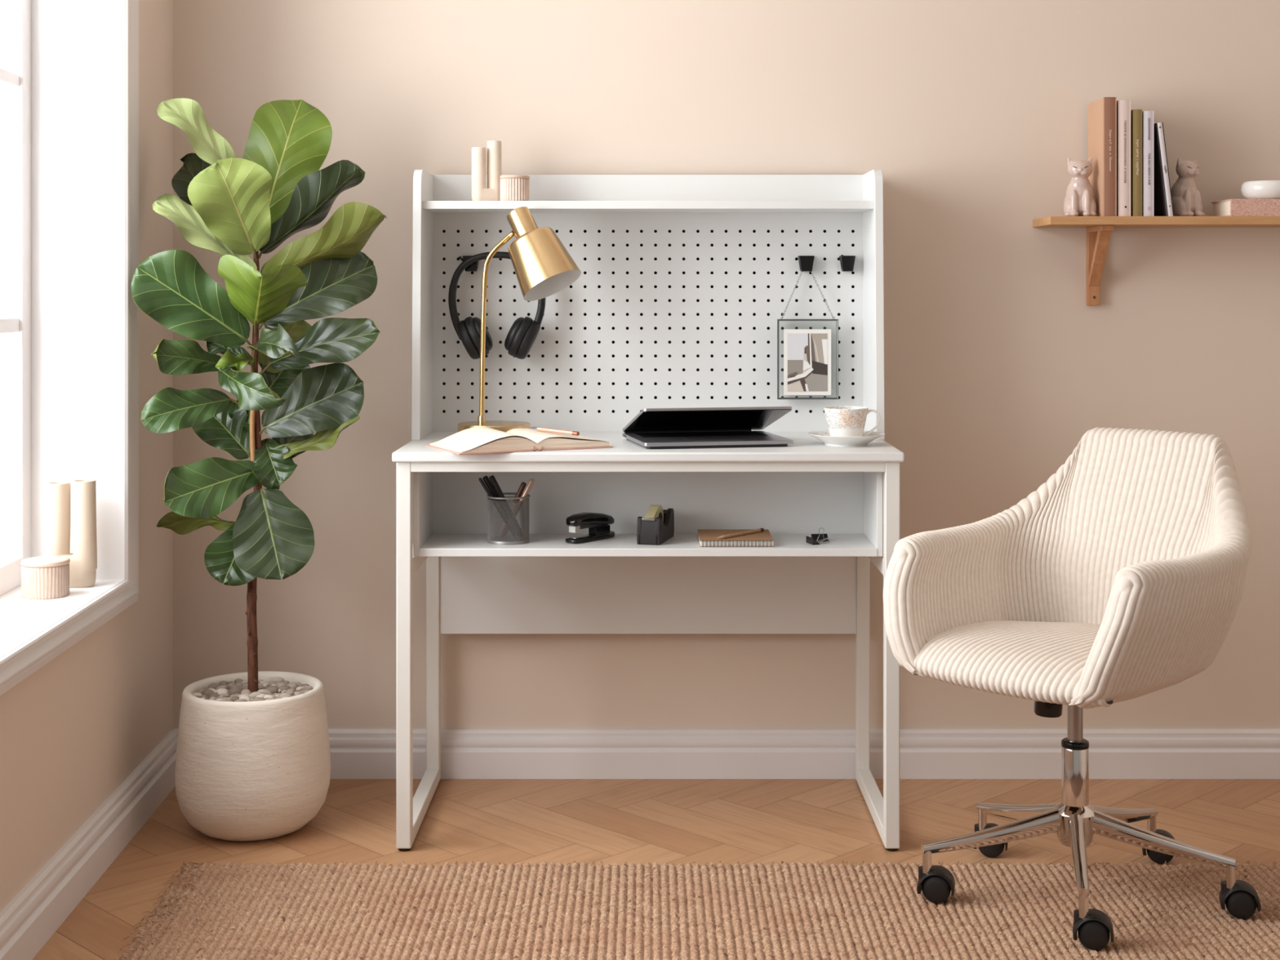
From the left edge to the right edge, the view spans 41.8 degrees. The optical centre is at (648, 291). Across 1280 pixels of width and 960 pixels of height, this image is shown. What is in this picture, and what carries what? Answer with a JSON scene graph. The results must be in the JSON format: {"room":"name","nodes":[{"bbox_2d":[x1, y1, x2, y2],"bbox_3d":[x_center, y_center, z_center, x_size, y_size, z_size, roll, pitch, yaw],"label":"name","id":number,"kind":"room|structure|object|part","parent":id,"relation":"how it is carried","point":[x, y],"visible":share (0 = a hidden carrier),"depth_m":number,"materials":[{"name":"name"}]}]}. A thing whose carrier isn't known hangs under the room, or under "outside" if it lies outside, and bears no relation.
{"room":"home office","nodes":[
{"label":"home office","id":0,"kind":"room"},
{"bbox_2d":[0,0,173,912],"bbox_3d":[-1.141,-0.192,1.656,0.300,2.670,4.350,0,0,-2],"label":"wall","id":1,"kind":"structure","parent":0,"point":[73,730],"depth_m":3.37,"materials":[{"name":"beige paint"}]},
{"bbox_2d":[0,0,138,695],"bbox_3d":[-1.114,-0.359,2.164,0.273,1.982,2.504,0,0,-2],"label":"window","id":2,"kind":"structure","parent":1,"relation":"in","point":[69,68],"depth_m":3.29,"materials":[{"name":"white paint"}]},
{"bbox_3d":[-1.190,-0.359,2.162,0.045,1.855,2.264,0,0,-2],"label":"frame","id":3,"kind":"part","parent":2,"relation":"part of","materials":[{"name":"white paint"}]},
{"bbox_2d":[20,555,70,599],"bbox_3d":[-1.122,0.534,3.125,0.087,0.069,0.087,0,0,0],"label":"lidded jar","id":4,"kind":"object","parent":2,"relation":"on","point":[43,577],"visible":1,"depth_m":3.09,"materials":[{"name":"ceramic"}]},
{"bbox_3d":[-1.122,0.504,3.125,0.087,0.009,0.087,0,0,0],"label":"lid","id":5,"kind":"part","parent":4,"relation":"part of","materials":[{"name":"ceramic"}]},
{"bbox_3d":[-1.118,0.578,2.164,0.264,0.021,2.288,0,0,-2],"label":"sill","id":6,"kind":"part","parent":2,"relation":"part of","materials":[{"name":"white paint"}]},
{"bbox_2d":[45,479,97,587],"bbox_3d":[-1.108,0.466,3.225,0.095,0.204,0.046,0,0,0],"label":"candles","id":7,"kind":"object","parent":2,"relation":"on","point":[83,561],"visible":0.9,"depth_m":3.21,"materials":[{"name":"beige wax"}]},
{"bbox_2d":[0,729,177,959],"bbox_3d":[-0.977,1.040,1.631,0.025,0.106,4.288,0,0,-2],"label":"baseboard","id":8,"kind":"structure","parent":1,"relation":"attached to","point":[35,913],"depth_m":3.05,"materials":[{"name":"white paint"}]},
{"bbox_2d":[174,671,330,841],"bbox_3d":[-0.804,0.949,3.420,0.309,0.288,0.309,0,0,0],"label":"pot","id":9,"kind":"object","parent":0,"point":[253,757],"depth_m":3.30,"materials":[{"name":"ceramic"}]},
{"bbox_2d":[32,778,1279,959],"bbox_3d":[0.500,1.123,1.700,3.900,0.060,4.600,0,0,0],"label":"floor","id":10,"kind":"structure","parent":0,"point":[611,821],"depth_m":3.42,"materials":[{"name":"brown wood"}]},
{"bbox_2d":[131,97,386,841],"bbox_3d":[-0.779,0.346,3.422,0.486,1.495,0.365,0,0,0],"label":"fig","id":11,"kind":"object","parent":10,"relation":"on","point":[253,757],"visible":1,"depth_m":3.36,"materials":[{"name":"plant"}]},
{"bbox_3d":[-0.802,0.312,3.408,0.016,0.163,0.016,0,0,-45],"label":"stem","id":12,"kind":"part","parent":11,"relation":"part of","materials":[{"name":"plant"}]},
{"bbox_2d":[391,169,904,851],"bbox_3d":[0.000,0.417,3.522,0.996,1.353,0.523,0,0,0],"label":"desk","id":13,"kind":"object","parent":10,"relation":"on","point":[684,284],"visible":0.84,"depth_m":3.72,"materials":[{"name":"white laminate"}]},
{"bbox_3d":[-0.477,0.710,3.285,0.029,0.754,0.030,0,0,0],"label":"leg","id":14,"kind":"part","parent":13,"relation":"part of","materials":[{"name":"white"}]},
{"bbox_3d":[-0.477,0.543,3.506,0.029,0.034,0.413,0,0,0],"label":"rail","id":15,"kind":"part","parent":13,"relation":"part of","materials":[{"name":"white"}]},
{"bbox_3d":[-0.477,1.072,3.506,0.029,0.030,0.413,0,0,0],"label":"foot rail","id":16,"kind":"part","parent":13,"relation":"part of","materials":[{"name":"white metal"}]},
{"bbox_3d":[-0.477,0.710,3.728,0.029,0.754,0.030,0,0,0],"label":"leg","id":17,"kind":"part","parent":13,"relation":"part of","materials":[{"name":"white metal"}]},
{"bbox_2d":[457,255,478,271],"bbox_3d":[-0.401,-0.061,3.731,0.048,0.035,0.043,0,0,0],"label":"hook","id":18,"kind":"object","parent":13,"relation":"attached to","point":[473,267],"visible":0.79,"depth_m":3.72,"materials":[{"name":"black plastic"}]},
{"bbox_2d":[471,140,501,200],"bbox_3d":[-0.350,-0.259,3.642,0.067,0.134,0.032,0,0,-26],"label":"vase","id":19,"kind":"object","parent":13,"relation":"on","point":[480,192],"visible":0.88,"depth_m":3.63,"materials":[{"name":"beige ceramic"}]},
{"bbox_2d":[448,251,545,359],"bbox_3d":[-0.332,0.032,3.692,0.214,0.237,0.080,0,0,0],"label":"headphones","id":20,"kind":"object","parent":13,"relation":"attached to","point":[523,331],"visible":0.82,"depth_m":3.67,"materials":[{"name":"black plastic"}]},
{"bbox_2d":[456,316,493,359],"bbox_3d":[-0.382,0.103,3.692,0.079,0.094,0.080,0,0,0],"label":"ear cup","id":21,"kind":"object","parent":20,"relation":"on","point":[468,330],"depth_m":3.66,"materials":[{"name":"black"}]},
{"bbox_2d":[504,316,540,359],"bbox_3d":[-0.277,0.103,3.692,0.079,0.094,0.080,0,0,0],"label":"ear cup","id":22,"kind":"object","parent":20,"relation":"on","point":[523,332],"depth_m":3.66,"materials":[{"name":"black"}]},
{"bbox_2d":[486,492,530,545],"bbox_3d":[-0.282,0.459,3.388,0.088,0.095,0.088,0,0,0],"label":"pen cup","id":23,"kind":"object","parent":13,"relation":"on","point":[508,540],"visible":0.95,"depth_m":3.36,"materials":[{"name":"silver metal"}]},
{"bbox_2d":[478,477,515,537],"bbox_3d":[-0.302,0.438,3.377,0.080,0.124,0.006,0,0,10],"label":"pen","id":24,"kind":"object","parent":23,"relation":"in","point":[480,479],"visible":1,"depth_m":3.38,"materials":[{"name":"black plastic"}]},
{"bbox_2d":[482,475,519,536],"bbox_3d":[-0.298,0.436,3.397,0.075,0.124,0.012,0,0,-5],"label":"pen","id":25,"kind":"object","parent":23,"relation":"in","point":[486,479],"visible":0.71,"depth_m":3.39,"materials":[{"name":"black plastic"}]},
{"bbox_2d":[488,475,523,537],"bbox_3d":[-0.286,0.435,3.386,0.069,0.127,0.015,0,0,-11],"label":"pen","id":26,"kind":"object","parent":23,"relation":"in","point":[492,478],"visible":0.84,"depth_m":3.38,"materials":[{"name":"black plastic"}]},
{"bbox_2d":[497,481,526,536],"bbox_3d":[-0.275,0.442,3.400,0.058,0.112,0.010,0,0,5],"label":"pen","id":27,"kind":"object","parent":23,"relation":"in","point":[522,486],"visible":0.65,"depth_m":3.40,"materials":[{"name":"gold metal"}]},
{"bbox_2d":[502,478,534,537],"bbox_3d":[-0.262,0.439,3.385,0.067,0.120,0.014,0,0,2],"label":"pen","id":28,"kind":"object","parent":23,"relation":"in","point":[531,481],"visible":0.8,"depth_m":3.38,"materials":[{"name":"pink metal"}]},
{"bbox_2d":[499,174,529,200],"bbox_3d":[-0.288,-0.221,3.625,0.065,0.058,0.065,0,0,0],"label":"lidded jar","id":29,"kind":"object","parent":13,"relation":"on","point":[513,187],"visible":0.86,"depth_m":3.60,"materials":[{"name":"ceramic"}]},
{"bbox_3d":[-0.288,-0.246,3.625,0.065,0.008,0.065,0,0,0],"label":"lid","id":30,"kind":"part","parent":29,"relation":"part of","materials":[{"name":"ceramic"}]},
{"bbox_2d":[457,206,581,431],"bbox_3d":[-0.271,0.068,3.528,0.267,0.492,0.153,0,0,17],"label":"desk lamp","id":31,"kind":"object","parent":13,"relation":"on","point":[543,267],"visible":0.94,"depth_m":3.50,"materials":[{"name":"brushed brass"},{"name":"polished brass"},{"name":"white painted metal"}]},
{"bbox_3d":[-0.318,0.077,3.543,0.078,0.409,0.014,0,0,0],"label":"stem","id":32,"kind":"part","parent":31,"relation":"part of","materials":[{"name":"gold metal"}]},
{"bbox_3d":[-0.219,-0.079,3.508,0.158,0.199,0.141,0,0,0],"label":"lamp shade","id":33,"kind":"part","parent":31,"relation":"part of","materials":[{"name":"gold metal"}]},
{"bbox_2d":[426,426,613,454],"bbox_3d":[-0.259,0.295,3.372,0.326,0.036,0.194,0,0,-27],"label":"open notebook","id":34,"kind":"object","parent":13,"relation":"on","point":[475,440],"visible":0.98,"depth_m":3.31,"materials":[{"name":"beige paper"}]},
{"bbox_2d":[529,426,579,435],"bbox_3d":[-0.190,0.282,3.386,0.127,0.013,0.008,0,0,37],"label":"pen","id":35,"kind":"object","parent":34,"relation":"on","point":[538,428],"visible":1,"depth_m":3.38,"materials":[{"name":"gold metal"}]},
{"bbox_2d":[564,511,614,543],"bbox_3d":[-0.117,0.478,3.414,0.033,0.058,0.131,0,0,38],"label":"stapler","id":36,"kind":"object","parent":13,"relation":"on","point":[597,524],"visible":1,"depth_m":3.40,"materials":[{"name":"black plastic"}]},
{"bbox_3d":[-0.117,0.465,3.414,0.033,0.032,0.127,0,0,38],"label":"arm","id":37,"kind":"part","parent":36,"relation":"part of","materials":[{"name":"black plastic"}]},
{"bbox_2d":[580,524,604,528],"bbox_3d":[-0.115,0.476,3.417,0.013,0.007,0.094,0,0,38],"label":"magazine","id":38,"kind":"object","parent":36,"relation":"on","point":[582,526],"depth_m":3.41,"materials":[{"name":"silver metal"}]},
{"bbox_2d":[418,533,876,556],"bbox_3d":[0.000,0.514,3.402,0.901,0.016,0.205,0,0,0],"label":"box shelf","id":39,"kind":"object","parent":13,"relation":"attached to","point":[429,544],"depth_m":3.31,"materials":[{"name":"white laminate"}]},
{"bbox_3d":[0.000,0.546,3.728,0.925,0.428,0.015,0,0,0],"label":"modesty panel","id":40,"kind":"part","parent":13,"relation":"part of","materials":[{"name":"white laminate"}]},
{"bbox_2d":[422,200,873,213],"bbox_3d":[0.000,-0.183,3.660,0.960,0.017,0.180,0,0,0],"label":"shelf","id":41,"kind":"object","parent":13,"relation":"attached to","point":[428,206],"depth_m":3.57,"materials":[{"name":"white laminate"}]},
{"bbox_2d":[636,504,674,545],"bbox_3d":[0.016,0.470,3.408,0.047,0.072,0.131,0,0,14],"label":"tape dispenser","id":42,"kind":"object","parent":13,"relation":"on","point":[656,527],"visible":1,"depth_m":3.35,"materials":[{"name":"black plastic"}]},
{"bbox_2d":[622,406,793,448],"bbox_3d":[0.119,0.273,3.468,0.308,0.081,0.246,0,0,-11],"label":"laptop","id":43,"kind":"object","parent":13,"relation":"on","point":[695,427],"visible":1,"depth_m":3.43,"materials":[{"name":"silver metal"}]},
{"bbox_3d":[0.118,0.265,3.470,0.308,0.065,0.234,0,0,-12],"label":"lid","id":44,"kind":"part","parent":43,"relation":"part of","materials":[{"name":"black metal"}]},
{"bbox_2d":[697,528,773,546],"bbox_3d":[0.176,0.500,3.396,0.147,0.014,0.159,0,0,0],"label":"notebook","id":45,"kind":"object","parent":13,"relation":"on","point":[706,537],"visible":1,"depth_m":3.34,"materials":[{"name":"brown paper"}]},
{"bbox_2d":[717,528,764,538],"bbox_3d":[0.187,0.490,3.389,0.007,0.007,0.152,0,0,40],"label":"pencil","id":46,"kind":"object","parent":45,"relation":"on","point":[759,530],"visible":1,"depth_m":3.39,"materials":[{"name":"brown wood"}]},
{"bbox_2d":[797,255,814,271],"bbox_3d":[0.352,-0.061,3.738,0.036,0.035,0.028,0,0,0],"label":"hook","id":47,"kind":"object","parent":13,"relation":"attached to","point":[806,262],"visible":1,"depth_m":3.72,"materials":[{"name":"black plastic"}]},
{"bbox_2d":[777,272,838,399],"bbox_3d":[0.354,0.098,3.725,0.135,0.284,0.018,0,0,0],"label":"picture frame","id":48,"kind":"object","parent":47,"relation":"hanging from","point":[806,352],"visible":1,"depth_m":3.72,"materials":[{"name":"grey metal"}]},
{"bbox_3d":[0.319,0.009,3.727,0.049,0.107,0.005,0,0,-12],"label":"chain","id":49,"kind":"part","parent":48,"relation":"part of","materials":[{"name":"silver metal"}]},
{"bbox_2d":[787,333,827,391],"bbox_3d":[0.353,0.158,3.720,0.089,0.128,0.001,0,0,0],"label":"photo","id":50,"kind":"object","parent":48,"relation":"attached to","point":[807,353],"depth_m":3.72,"materials":[{"name":"multicoloured"}]},
{"bbox_3d":[0.388,0.009,3.727,0.053,0.107,0.005,0,0,12],"label":"chain","id":51,"kind":"part","parent":48,"relation":"part of","materials":[{"name":"silver metal"}]},
{"bbox_2d":[805,536,829,545],"bbox_3d":[0.344,0.499,3.368,0.044,0.014,0.033,0,0,-18],"label":"binder clip","id":52,"kind":"object","parent":13,"relation":"on","point":[811,540],"visible":1,"depth_m":3.36,"materials":[{"name":"black metal"}]},
{"bbox_2d":[811,527,828,542],"bbox_3d":[0.350,0.492,3.384,0.033,0.029,0.045,0,0,-9],"label":"binder clip","id":53,"kind":"object","parent":13,"relation":"on","point":[820,536],"visible":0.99,"depth_m":3.40,"materials":[{"name":"black metal"}]},
{"bbox_2d":[807,430,884,446],"bbox_3d":[0.404,0.302,3.425,0.158,0.023,0.158,0,0,0],"label":"saucer","id":54,"kind":"object","parent":13,"relation":"on","point":[823,436],"visible":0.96,"depth_m":3.38,"materials":[{"name":"white ceramic"}]},
{"bbox_2d":[823,405,880,436],"bbox_3d":[0.407,0.273,3.422,0.091,0.070,0.099,0,0,-43],"label":"teacup","id":55,"kind":"object","parent":54,"relation":"on","point":[842,420],"visible":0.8,"depth_m":3.39,"materials":[{"name":"white ceramic"}]},
{"bbox_3d":[0.456,0.268,3.419,0.035,0.055,0.006,0,0,7],"label":"handle","id":56,"kind":"part","parent":55,"relation":"part of","materials":[{"name":"white ceramic"}]},
{"bbox_2d":[839,254,855,271],"bbox_3d":[0.444,-0.062,3.736,0.034,0.037,0.033,0,0,0],"label":"hook","id":57,"kind":"object","parent":13,"relation":"attached to","point":[847,262],"visible":1,"depth_m":3.72,"materials":[{"name":"black plastic"}]},
{"bbox_3d":[0.477,0.710,3.728,0.029,0.754,0.030,0,0,0],"label":"leg","id":58,"kind":"part","parent":13,"relation":"part of","materials":[{"name":"white"}]},
{"bbox_3d":[0.477,1.072,3.506,0.029,0.030,0.413,0,0,0],"label":"foot rail","id":59,"kind":"part","parent":13,"relation":"part of","materials":[{"name":"white"}]},
{"bbox_3d":[0.477,0.543,3.506,0.029,0.034,0.413,0,0,0],"label":"rail","id":60,"kind":"part","parent":13,"relation":"part of","materials":[{"name":"white"}]},
{"bbox_3d":[0.477,0.710,3.285,0.029,0.754,0.030,0,0,0],"label":"leg","id":61,"kind":"part","parent":13,"relation":"part of","materials":[{"name":"white metal"}]},
{"bbox_2d":[114,860,1279,959],"bbox_3d":[0.427,1.080,2.614,2.632,0.011,1.124,0,0,0],"label":"jute rug","id":62,"kind":"object","parent":10,"relation":"on","point":[237,911],"visible":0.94,"depth_m":2.91,"materials":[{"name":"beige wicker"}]},
{"bbox_2d":[883,426,1261,950],"bbox_3d":[0.790,0.679,3.022,0.577,0.828,0.609,0,0,45],"label":"office chair","id":63,"kind":"object","parent":62,"relation":"on","point":[1121,577],"visible":1,"depth_m":3.00,"materials":[{"name":"beige fabric"}]},
{"bbox_3d":[0.494,1.007,2.971,0.016,0.045,0.016,0,0,0],"label":"stem","id":64,"kind":"part","parent":63,"relation":"part of","materials":[{"name":"silver metal"}]},
{"bbox_3d":[0.647,1.019,3.246,0.016,0.045,0.016,0,0,0],"label":"stem","id":65,"kind":"part","parent":63,"relation":"part of","materials":[{"name":"silver metal"}]},
{"bbox_3d":[0.614,0.960,2.988,0.259,0.072,0.029,0,0,-8],"label":"leg","id":66,"kind":"part","parent":63,"relation":"part of","materials":[{"name":"silver metal"}]},
{"bbox_3d":[0.715,0.643,2.959,0.408,0.074,0.414,0,0,45],"label":"seat","id":67,"kind":"part","parent":63,"relation":"part of","materials":[{"name":"beige fabric"}]},
{"bbox_3d":[0.699,0.966,3.142,0.029,0.085,0.248,0,0,-27],"label":"leg","id":68,"kind":"part","parent":63,"relation":"part of","materials":[{"name":"silver metal"}]},
{"bbox_3d":[0.689,0.684,2.879,0.053,0.086,0.050,0,0,0],"label":"tilt knob","id":69,"kind":"part","parent":63,"relation":"part of","materials":[{"name":"black plastic"}]},
{"bbox_3d":[0.780,0.471,3.024,0.537,0.412,0.592,0,0,45],"label":"backrest","id":70,"kind":"part","parent":63,"relation":"part of","materials":[{"name":"beige fabric"}]},
{"bbox_3d":[0.738,0.960,2.869,0.029,0.072,0.239,0,0,11],"label":"leg","id":71,"kind":"part","parent":63,"relation":"part of","materials":[{"name":"silver metal"}]},
{"bbox_3d":[0.717,1.007,2.760,0.016,0.045,0.016,0,0,0],"label":"stem","id":72,"kind":"part","parent":63,"relation":"part of","materials":[{"name":"silver metal"}]},
{"bbox_3d":[0.876,0.966,3.121,0.029,0.085,0.264,0,0,45],"label":"leg","id":73,"kind":"part","parent":63,"relation":"part of","materials":[{"name":"silver metal"}]},
{"bbox_3d":[0.963,1.019,3.209,0.016,0.045,0.016,0,0,0],"label":"stem","id":74,"kind":"part","parent":63,"relation":"part of","materials":[{"name":"silver metal"}]},
{"bbox_3d":[0.900,0.960,2.946,0.250,0.072,0.029,0,0,25],"label":"leg","id":75,"kind":"part","parent":63,"relation":"part of","materials":[{"name":"silver metal"}]},
{"bbox_3d":[1.006,1.007,2.896,0.016,0.045,0.016,0,0,0],"label":"stem","id":76,"kind":"part","parent":63,"relation":"part of","materials":[{"name":"silver metal"}]},
{"bbox_2d":[173,0,1279,728],"bbox_3d":[0.500,-0.192,3.835,3.800,2.670,0.100,0,0,0],"label":"wall","id":77,"kind":"structure","parent":0,"point":[971,114],"depth_m":3.79,"materials":[{"name":"beige paint"}]},
{"bbox_2d":[173,728,1279,778],"bbox_3d":[0.615,1.040,3.772,3.370,0.106,0.025,0,0,0],"label":"baseboard","id":78,"kind":"structure","parent":77,"relation":"attached to","point":[354,753],"depth_m":3.76,"materials":[{"name":"white paint"}]},
{"bbox_2d":[1032,216,1279,305],"bbox_3d":[1.384,-0.065,3.703,1.032,0.194,0.165,0,0,0],"label":"wall shelf","id":79,"kind":"object","parent":77,"relation":"attached to","point":[1099,228],"visible":1,"depth_m":3.64,"materials":[{"name":"brown wood"}]},
{"bbox_2d":[1063,156,1096,216],"bbox_3d":[0.949,-0.226,3.688,0.071,0.136,0.075,0,0,11],"label":"cat figurine","id":80,"kind":"object","parent":79,"relation":"on","point":[1079,200],"visible":0.94,"depth_m":3.67,"materials":[{"name":"ceramic"}]},
{"bbox_3d":[1.001,-0.137,3.708,0.026,0.012,0.113,0,0,0],"label":"bracket arm","id":81,"kind":"part","parent":79,"relation":"part of","materials":[{"name":"brown wood"}]},
{"bbox_2d":[1087,97,1116,216],"bbox_3d":[1.000,-0.291,3.699,0.028,0.258,0.138,0,0,0],"label":"book","id":82,"kind":"object","parent":79,"relation":"on","point":[1101,113],"visible":0.94,"depth_m":3.63,"materials":[{"name":"brown paper"}]},
{"bbox_2d":[1116,100,1130,216],"bbox_3d":[1.032,-0.287,3.699,0.026,0.252,0.138,0,0,0],"label":"book","id":83,"kind":"object","parent":79,"relation":"on","point":[1123,107],"visible":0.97,"depth_m":3.63,"materials":[{"name":"beige paper"}]},
{"bbox_2d":[1130,109,1142,216],"bbox_3d":[1.060,-0.277,3.699,0.020,0.232,0.138,0,0,0],"label":"book","id":84,"kind":"object","parent":79,"relation":"on","point":[1135,114],"visible":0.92,"depth_m":3.63,"materials":[{"name":"green paper"}]},
{"bbox_2d":[1142,111,1154,216],"bbox_3d":[1.084,-0.276,3.699,0.022,0.228,0.138,0,0,0],"label":"book","id":85,"kind":"object","parent":79,"relation":"on","point":[1148,117],"visible":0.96,"depth_m":3.63,"materials":[{"name":"white paper"}]},
{"bbox_2d":[1154,122,1173,216],"bbox_3d":[1.119,-0.263,3.699,0.038,0.206,0.138,0,0,0],"label":"book","id":86,"kind":"object","parent":79,"relation":"on","point":[1163,206],"visible":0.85,"depth_m":3.63,"materials":[{"name":"grey paper"}]},
{"bbox_2d":[1170,157,1204,216],"bbox_3d":[1.184,-0.226,3.698,0.071,0.136,0.075,0,0,-24],"label":"cat figurine","id":87,"kind":"object","parent":79,"relation":"on","point":[1186,198],"visible":0.8,"depth_m":3.68,"materials":[{"name":"ceramic"}]},
{"bbox_2d":[1211,199,1279,216],"bbox_3d":[1.380,-0.180,3.689,0.241,0.038,0.125,0,0,0],"label":"book","id":88,"kind":"object","parent":79,"relation":"on","point":[1228,207],"visible":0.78,"depth_m":3.63,"materials":[{"name":"paper"}]},
{"bbox_2d":[1240,180,1279,199],"bbox_3d":[1.365,-0.220,3.688,0.117,0.041,0.117,0,0,0],"label":"bowl","id":89,"kind":"object","parent":88,"relation":"on","point":[1258,189],"visible":0.81,"depth_m":3.65,"materials":[{"name":"white ceramic"}]}
]}

